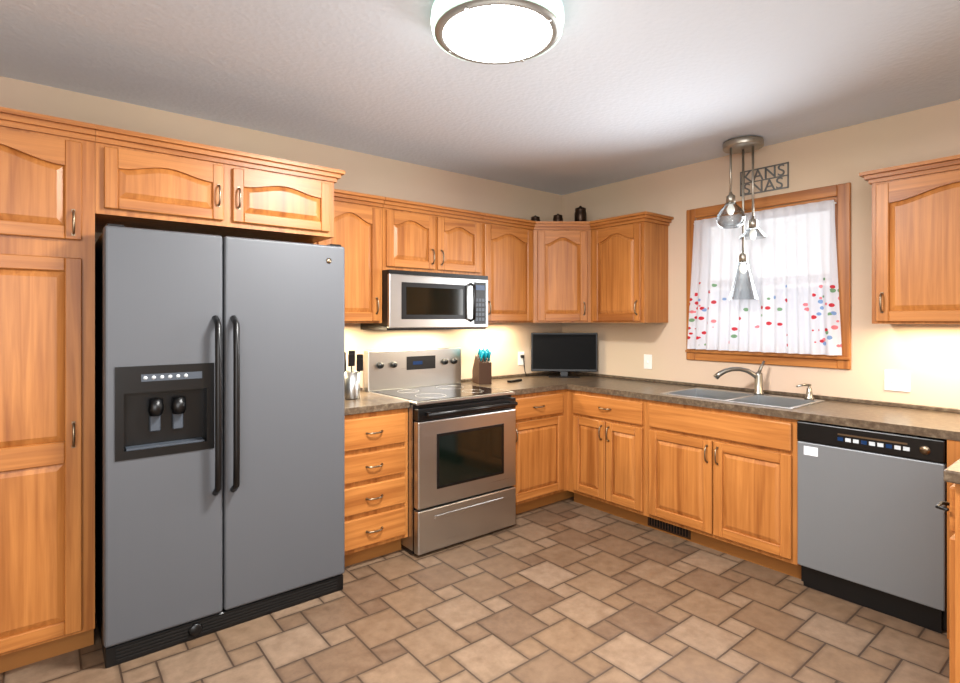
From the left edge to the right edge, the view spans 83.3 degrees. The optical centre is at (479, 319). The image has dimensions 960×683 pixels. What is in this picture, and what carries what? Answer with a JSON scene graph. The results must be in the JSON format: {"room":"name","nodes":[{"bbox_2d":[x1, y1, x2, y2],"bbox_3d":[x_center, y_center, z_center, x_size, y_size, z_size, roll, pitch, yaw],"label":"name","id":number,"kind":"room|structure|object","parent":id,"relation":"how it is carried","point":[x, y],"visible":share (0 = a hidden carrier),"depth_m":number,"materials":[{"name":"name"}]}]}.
{"room":"kitchen","nodes":[
{"label":"kitchen","id":0,"kind":"room"},
{"bbox_2d":[0,76,561,390],"bbox_3d":[-1.469,0.125,3.280,5.900,2.550,0.150,0,0,-39],"label":"wall","id":1,"kind":"structure","parent":0,"point":[504,343],"depth_m":3.78,"materials":[{"name":"beige paint"}]},
{"bbox_2d":[95,124,344,243],"bbox_3d":[-1.366,-0.631,2.840,1.107,0.362,0.660,0,0,-39],"label":"upper cabinet","id":2,"kind":"object","parent":1,"relation":"attached to","point":[147,181],"visible":1,"depth_m":2.55,"materials":[{"name":"brown wood"}]},
{"bbox_2d":[313,189,384,322],"bbox_3d":[-0.885,-0.380,3.417,0.452,0.800,0.365,0,0,-39],"label":"upper cabinet","id":3,"kind":"object","parent":1,"relation":"attached to","point":[357,226],"visible":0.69,"depth_m":3.35,"materials":[{"name":"brown wood"}]},
{"bbox_2d":[382,197,484,275],"bbox_3d":[-0.390,-0.550,3.817,0.815,0.460,0.365,0,0,-39],"label":"upper cabinet","id":4,"kind":"object","parent":1,"relation":"attached to","point":[420,237],"visible":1,"depth_m":3.67,"materials":[{"name":"brown wood"}]},
{"bbox_2d":[360,270,487,329],"bbox_3d":[-0.362,-0.127,3.782,0.811,0.383,0.454,0,0,-39],"label":"microwave","id":5,"kind":"object","parent":4,"relation":"attached to","point":[414,300],"visible":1,"depth_m":3.60,"materials":[{"name":"silver metal"}]},
{"bbox_2d":[481,213,535,322],"bbox_3d":[0.136,-0.380,4.242,0.533,0.800,0.365,0,0,-39],"label":"upper cabinet","id":6,"kind":"object","parent":1,"relation":"attached to","point":[506,255],"visible":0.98,"depth_m":4.12,"materials":[{"name":"brown wood"}]},
{"bbox_2d":[518,352,523,364],"bbox_3d":[0.355,0.330,4.650,0.072,0.115,0.006,0,0,-39],"label":"electrical outlet plate","id":7,"kind":"object","parent":1,"relation":"attached to","point":[520,361],"visible":0.83,"depth_m":4.64,"materials":[{"name":"white plastic"}]},
{"bbox_2d":[533,221,590,322],"bbox_3d":[0.679,-0.380,4.500,0.719,0.800,0.644,0,0,-39],"label":"upper cabinet","id":8,"kind":"object","parent":1,"relation":"attached to","point":[561,271],"visible":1,"depth_m":4.29,"materials":[{"name":"brown wood"}]},
{"bbox_2d":[531,215,539,220],"bbox_3d":[0.449,-0.783,4.378,0.081,0.125,0.081,0,0,42],"label":"canister set","id":9,"kind":"object","parent":8,"relation":"on","point":[535,218],"depth_m":4.34,"materials":[{"name":"brown metal"}]},
{"bbox_2d":[553,214,562,220],"bbox_3d":[0.633,-0.791,4.382,0.081,0.140,0.081,0,0,42],"label":"canister set","id":10,"kind":"object","parent":8,"relation":"on","point":[557,217],"depth_m":4.35,"materials":[{"name":"brown metal"}]},
{"bbox_2d":[574,206,586,220],"bbox_3d":[0.817,-0.824,4.390,0.097,0.205,0.097,0,0,42],"label":"canister set","id":11,"kind":"object","parent":8,"relation":"on","point":[580,214],"depth_m":4.35,"materials":[{"name":"brown metal"}]},
{"bbox_2d":[0,497,948,682],"bbox_3d":[0.336,1.440,1.042,5.900,0.080,5.900,0,0,-39],"label":"floor","id":12,"kind":"structure","parent":0,"point":[569,590],"depth_m":2.45,"materials":[{"name":"brown tile"}]},
{"bbox_2d":[0,107,95,672],"bbox_3d":[-2.070,0.294,2.272,0.700,2.212,0.660,0,0,-39],"label":"pantry cabinet","id":13,"kind":"object","parent":12,"relation":"on","point":[47,386],"visible":1,"depth_m":2.16,"materials":[{"name":"brown wood"}]},
{"bbox_2d":[95,223,344,667],"bbox_3d":[-1.313,0.504,2.742,1.028,1.792,0.824,0,0,-39],"label":"refrigerator","id":14,"kind":"object","parent":12,"relation":"on","point":[219,433],"visible":1,"depth_m":2.40,"materials":[{"name":"steel"},{"name":"black plastic"}]},
{"bbox_2d":[345,408,407,566],"bbox_3d":[-0.788,0.963,3.305,0.466,0.875,0.661,0,0,-39],"label":"base cabinet","id":15,"kind":"object","parent":12,"relation":"on","point":[376,484],"visible":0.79,"depth_m":3.09,"materials":[{"name":"brown wood"}]},
{"bbox_2d":[345,388,409,415],"bbox_3d":[-0.799,0.493,3.315,0.472,0.061,0.633,0,0,-39],"label":"countertop","id":16,"kind":"structure","parent":15,"relation":"on","point":[368,402],"depth_m":3.16,"materials":[{"name":"brown stone"}]},
{"bbox_2d":[345,350,362,398],"bbox_3d":[-0.798,0.338,3.340,0.163,0.292,0.110,0,0,-39],"label":"utensil crock","id":17,"kind":"object","parent":16,"relation":"on","point":[352,384],"visible":0.85,"depth_m":3.29,"materials":[{"name":"silver metal"}]},
{"bbox_2d":[364,347,517,554],"bbox_3d":[-0.256,0.805,3.647,0.784,1.190,0.742,0,0,-39],"label":"range","id":18,"kind":"object","parent":12,"relation":"on","point":[461,460],"visible":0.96,"depth_m":3.43,"materials":[{"name":"silver metal"}]},
{"bbox_2d":[511,389,573,513],"bbox_3d":[0.487,0.963,4.334,1.227,0.875,0.661,0,0,-39],"label":"base cabinet","id":19,"kind":"object","parent":12,"relation":"on","point":[541,448],"visible":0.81,"depth_m":3.93,"materials":[{"name":"brown wood"}]},
{"bbox_2d":[461,374,564,395],"bbox_3d":[0.220,0.493,4.138,0.568,0.061,0.633,0,0,-39],"label":"countertop","id":20,"kind":"structure","parent":19,"relation":"on","point":[529,384],"depth_m":4.07,"materials":[{"name":"brown stone"}]},
{"bbox_2d":[472,348,491,384],"bbox_3d":[0.020,0.347,4.120,0.100,0.273,0.197,0,0,-19],"label":"knife block","id":21,"kind":"object","parent":20,"relation":"on","point":[482,370],"visible":1,"depth_m":4.07,"materials":[{"name":"brown wood"}]},
{"bbox_2d":[507,379,521,382],"bbox_3d":[0.273,0.476,4.242,0.040,0.016,0.150,0,0,39],"label":"remote control","id":22,"kind":"object","parent":20,"relation":"on","point":[514,380],"visible":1,"depth_m":4.22,"materials":[{"name":"black plastic"}]},
{"bbox_2d":[567,389,653,528],"bbox_3d":[1.102,0.963,4.023,0.661,0.875,0.698,0,0,-39],"label":"base cabinet","id":23,"kind":"object","parent":12,"relation":"on","point":[606,453],"visible":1,"depth_m":3.80,"materials":[{"name":"brown wood"}]},
{"bbox_2d":[647,400,800,578],"bbox_3d":[1.611,0.963,3.393,0.660,0.875,0.918,0,0,-39],"label":"base cabinet","id":24,"kind":"object","parent":12,"relation":"on","point":[725,481],"visible":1,"depth_m":3.14,"materials":[{"name":"brown wood"}]},
{"bbox_2d":[648,517,690,539],"bbox_3d":[1.233,1.350,3.533,0.005,0.076,0.310,0,0,-39],"label":"air vent register","id":25,"kind":"object","parent":24,"relation":"attached to","point":[669,528],"visible":0.71,"depth_m":3.52,"materials":[{"name":"brown metal"}]},
{"bbox_2d":[797,420,946,633],"bbox_3d":[2.088,0.964,2.795,0.611,0.872,0.599,0,0,-39],"label":"dishwasher","id":26,"kind":"object","parent":12,"relation":"on","point":[872,526],"visible":0.98,"depth_m":2.58,"materials":[{"name":"stainless steel"},{"name":"black plastic"}]},
{"bbox_2d":[947,464,959,682],"bbox_3d":[2.005,0.963,1.753,0.730,0.876,0.620,0,0,-39],"label":"base cabinet","id":27,"kind":"object","parent":12,"relation":"on","point":[953,559],"depth_m":1.78,"materials":[{"name":"brown wood"}]},
{"bbox_2d":[517,371,959,440],"bbox_3d":[1.639,0.493,3.358,0.660,0.061,3.628,0,0,-39],"label":"countertop","id":28,"kind":"structure","parent":27,"relation":"on","point":[928,421],"depth_m":2.99,"materials":[{"name":"brown stone"}]},
{"bbox_2d":[531,333,597,377],"bbox_3d":[0.717,0.296,4.607,0.407,0.375,0.407,0,0,-39],"label":"tv monitor","id":29,"kind":"object","parent":28,"relation":"on","point":[564,354],"visible":1,"depth_m":4.59,"materials":[{"name":"black plastic"}]},
{"bbox_2d":[521,355,544,375],"bbox_3d":[0.511,0.391,4.661,0.287,0.182,0.169,0,0,-39],"label":"cord","id":30,"kind":"object","parent":29,"relation":"attached to","point":[522,356],"visible":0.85,"depth_m":4.62,"materials":[{"name":"black plastic"}]},
{"bbox_2d":[713,361,764,394],"bbox_3d":[1.683,0.371,3.511,0.242,0.218,0.233,0,0,-39],"label":"faucet","id":31,"kind":"object","parent":28,"relation":"on","point":[758,384],"visible":1,"depth_m":3.49,"materials":[{"name":"silver metal"}]},
{"bbox_2d":[660,387,824,409],"bbox_3d":[1.626,0.566,3.393,0.486,0.170,0.806,0,0,-39],"label":"sink basin","id":32,"kind":"object","parent":28,"relation":"in","point":[777,401],"visible":0.23,"depth_m":3.43,"materials":[{"name":"silver metal"}]},
{"bbox_2d":[796,384,814,399],"bbox_3d":[1.970,0.432,3.264,0.096,0.095,0.077,0,0,-39],"label":"soap dispenser","id":33,"kind":"object","parent":32,"relation":"on","point":[809,395],"visible":1,"depth_m":3.26,"materials":[{"name":"silver metal"}]},
{"bbox_2d":[935,501,949,510],"bbox_3d":[1.562,0.625,1.816,0.091,0.010,0.036,0,0,-39],"label":"handle","id":34,"kind":"object","parent":27,"relation":"attached to","point":[939,505],"visible":0.84,"depth_m":1.81,"materials":[{"name":"silver metal"}]},
{"bbox_2d":[943,459,959,483],"bbox_3d":[2.010,0.504,1.744,0.788,0.039,0.649,0,0,-39],"label":"countertop","id":35,"kind":"structure","parent":27,"relation":"on","point":[951,474],"depth_m":1.74,"materials":[{"name":"brown stone"}]},
{"bbox_2d":[0,0,959,194],"bbox_3d":[0.336,-1.200,1.042,5.900,0.100,5.900,0,0,-39],"label":"ceiling","id":36,"kind":"structure","parent":0,"point":[601,93],"depth_m":2.52,"materials":[{"name":"white paint"}]},
{"bbox_2d":[431,0,563,64],"bbox_3d":[0.065,-1.097,2.031,0.498,0.105,0.498,0,0,-39],"label":"flush ceiling light","id":37,"kind":"object","parent":36,"relation":"attached to","point":[494,32],"visible":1,"depth_m":1.96,"materials":[{"name":"white glass"}]},
{"bbox_2d":[716,136,766,299],"bbox_3d":[1.683,-0.641,3.466,0.276,1.016,0.270,0,0,-39],"label":"pendant light","id":38,"kind":"object","parent":36,"relation":"hanging from","point":[743,144],"visible":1,"depth_m":3.46,"materials":[{"name":"silver metal"}]},
{"bbox_2d":[562,100,959,408],"bbox_3d":[2.621,0.125,2.789,0.150,2.550,5.750,0,0,-39],"label":"wall","id":39,"kind":"structure","parent":0,"point":[927,356],"depth_m":3.34,"materials":[{"name":"beige paint"}]},
{"bbox_2d":[589,211,673,322],"bbox_3d":[1.158,-0.380,4.189,0.365,0.800,0.535,0,0,-39],"label":"upper cabinet","id":40,"kind":"object","parent":39,"relation":"attached to","point":[629,268],"visible":1,"depth_m":4.06,"materials":[{"name":"brown wood"}]},
{"bbox_2d":[644,354,651,368],"bbox_3d":[1.324,0.330,4.265,0.013,0.115,0.072,0,0,-39],"label":"switch plate","id":41,"kind":"object","parent":39,"relation":"attached to","point":[647,361],"visible":1,"depth_m":4.26,"materials":[{"name":"white plastic"}]},
{"bbox_2d":[740,162,788,195],"bbox_3d":[1.880,-0.930,3.579,0.006,0.166,0.310,0,0,-39],"label":"sign","id":42,"kind":"object","parent":39,"relation":"attached to","point":[787,163],"visible":1,"depth_m":3.56,"materials":[{"name":"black metal"}]},
{"bbox_2d":[685,182,850,369],"bbox_3d":[1.894,-0.260,3.623,0.135,1.106,1.046,0,0,-39],"label":"window","id":43,"kind":"structure","parent":39,"relation":"in","point":[842,200],"depth_m":3.37,"materials":[{"name":"brown wood"}]},
{"bbox_2d":[687,200,841,354],"bbox_3d":[1.824,-0.255,3.566,0.066,0.930,0.979,0,0,-39],"label":"sheer curtain","id":44,"kind":"object","parent":43,"relation":"hanging from","point":[794,307],"visible":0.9,"depth_m":3.50,"materials":[{"name":"white fabric"}]},
{"bbox_2d":[884,370,909,391],"bbox_3d":[2.330,0.340,3.018,0.013,0.115,0.118,0,0,-39],"label":"switch plate","id":45,"kind":"object","parent":39,"relation":"attached to","point":[895,380],"visible":1,"depth_m":3.02,"materials":[{"name":"white plastic"}]},
{"bbox_2d":[859,154,959,323],"bbox_3d":[2.382,-0.380,2.671,0.365,0.800,0.765,0,0,-39],"label":"upper cabinet","id":46,"kind":"object","parent":39,"relation":"attached to","point":[915,242],"visible":1,"depth_m":2.69,"materials":[{"name":"brown wood"}]}
]}

